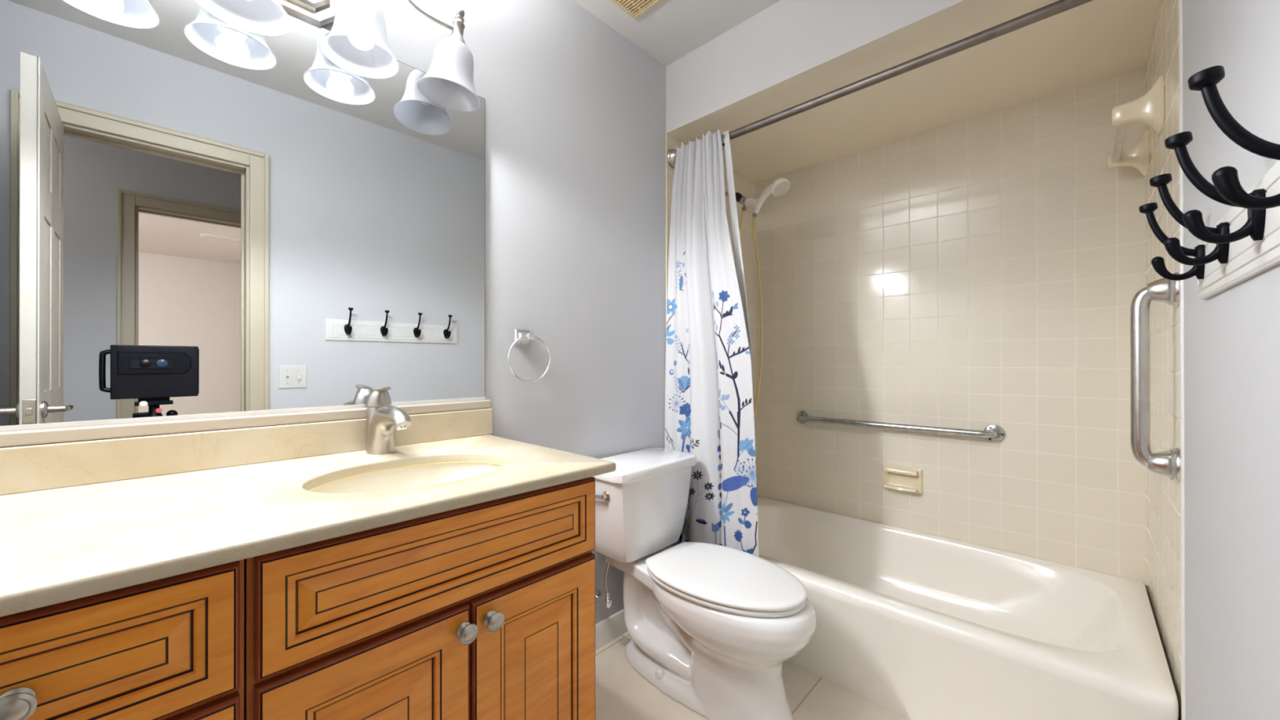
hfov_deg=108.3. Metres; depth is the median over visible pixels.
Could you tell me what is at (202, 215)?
wall mirror
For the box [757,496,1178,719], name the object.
bathtub
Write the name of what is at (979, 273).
wall
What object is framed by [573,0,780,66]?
ceiling
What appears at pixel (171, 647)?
base cabinet
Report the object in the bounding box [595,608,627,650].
baseboard
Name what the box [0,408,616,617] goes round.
countertop
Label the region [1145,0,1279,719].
wall
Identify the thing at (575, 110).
wall
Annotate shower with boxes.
[724,177,790,415]
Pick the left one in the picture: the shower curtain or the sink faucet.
the sink faucet
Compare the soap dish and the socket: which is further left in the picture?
the socket
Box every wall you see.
[3,0,756,624]
[755,66,1146,591]
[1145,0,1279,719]
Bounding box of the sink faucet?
[364,386,411,454]
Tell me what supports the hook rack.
attached to the wall at (1232, 336)
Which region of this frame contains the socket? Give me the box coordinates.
[447,7,466,44]
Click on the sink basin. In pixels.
(393, 475)
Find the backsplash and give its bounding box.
[0,408,492,495]
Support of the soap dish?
attached to the wall at (979, 273)
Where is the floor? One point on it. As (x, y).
(621, 693)
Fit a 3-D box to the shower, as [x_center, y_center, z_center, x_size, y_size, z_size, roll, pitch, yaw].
[0.537,-0.275,2.246,0.393,1.198,0.086,0,0,44]
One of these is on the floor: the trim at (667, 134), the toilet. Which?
the toilet
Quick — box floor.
[595,631,911,719]
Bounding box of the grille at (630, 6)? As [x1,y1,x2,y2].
[615,0,654,14]
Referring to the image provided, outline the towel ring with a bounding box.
[507,328,551,382]
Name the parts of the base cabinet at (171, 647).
knob, frame, drawer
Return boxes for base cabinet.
[0,559,244,719]
[244,476,595,719]
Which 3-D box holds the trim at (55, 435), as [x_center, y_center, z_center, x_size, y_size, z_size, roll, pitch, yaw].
[-0.868,0.138,1.044,0.014,0.027,1.149,0,0,44]
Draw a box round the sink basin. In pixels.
[309,462,502,493]
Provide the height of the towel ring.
0.177 m
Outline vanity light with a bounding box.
[195,0,479,111]
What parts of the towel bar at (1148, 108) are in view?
square rod, post, post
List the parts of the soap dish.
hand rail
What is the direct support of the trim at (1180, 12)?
attached to the wall at (1232, 336)
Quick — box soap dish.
[882,462,923,494]
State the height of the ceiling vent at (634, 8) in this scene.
0.014 m
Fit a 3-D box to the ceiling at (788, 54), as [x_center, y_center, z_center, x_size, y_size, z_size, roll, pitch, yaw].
[0.947,-1.220,1.861,1.524,0.383,0.805,0,0,44]
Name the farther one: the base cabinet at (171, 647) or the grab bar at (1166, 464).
the grab bar at (1166, 464)
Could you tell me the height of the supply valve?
0.229 m
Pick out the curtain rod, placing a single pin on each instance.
(1060, 6)
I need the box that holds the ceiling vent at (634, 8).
[609,0,662,19]
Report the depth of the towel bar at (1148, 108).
1.33 m
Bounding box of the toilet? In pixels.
[593,447,816,719]
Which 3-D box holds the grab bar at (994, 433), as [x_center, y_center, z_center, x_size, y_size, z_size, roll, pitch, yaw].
[1.149,0.306,2.177,0.895,0.072,0.064,0,0,44]
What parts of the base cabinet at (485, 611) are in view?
door, frame, knob, knob, door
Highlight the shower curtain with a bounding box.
[664,128,759,556]
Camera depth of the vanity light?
1.13 m
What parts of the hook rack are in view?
knob, knob, knob, knob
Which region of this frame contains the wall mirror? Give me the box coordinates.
[0,0,485,431]
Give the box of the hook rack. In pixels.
[1138,65,1279,299]
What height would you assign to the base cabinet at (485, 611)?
0.854 m
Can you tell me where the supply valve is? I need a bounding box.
[595,557,612,608]
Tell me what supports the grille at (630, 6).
attached to the ceiling vent at (634, 8)
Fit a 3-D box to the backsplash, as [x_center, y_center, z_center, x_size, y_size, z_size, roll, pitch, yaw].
[-0.865,0.192,1.042,0.019,0.080,1.149,0,0,44]
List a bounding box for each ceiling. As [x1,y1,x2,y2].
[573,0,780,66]
[666,0,1159,182]
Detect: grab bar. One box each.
[795,410,1005,442]
[1129,272,1180,482]
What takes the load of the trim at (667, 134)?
attached to the wall at (575, 110)
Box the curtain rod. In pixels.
[666,0,1093,168]
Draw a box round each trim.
[0,400,491,447]
[666,133,668,324]
[1178,0,1185,719]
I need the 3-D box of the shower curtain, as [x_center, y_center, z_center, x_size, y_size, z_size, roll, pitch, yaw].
[0.398,-0.002,1.835,0.021,1.882,0.202,0,0,-29]
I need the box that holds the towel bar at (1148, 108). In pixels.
[1106,74,1164,177]
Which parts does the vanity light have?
lamp shade, lamp shade, bulb, arm, lamp shade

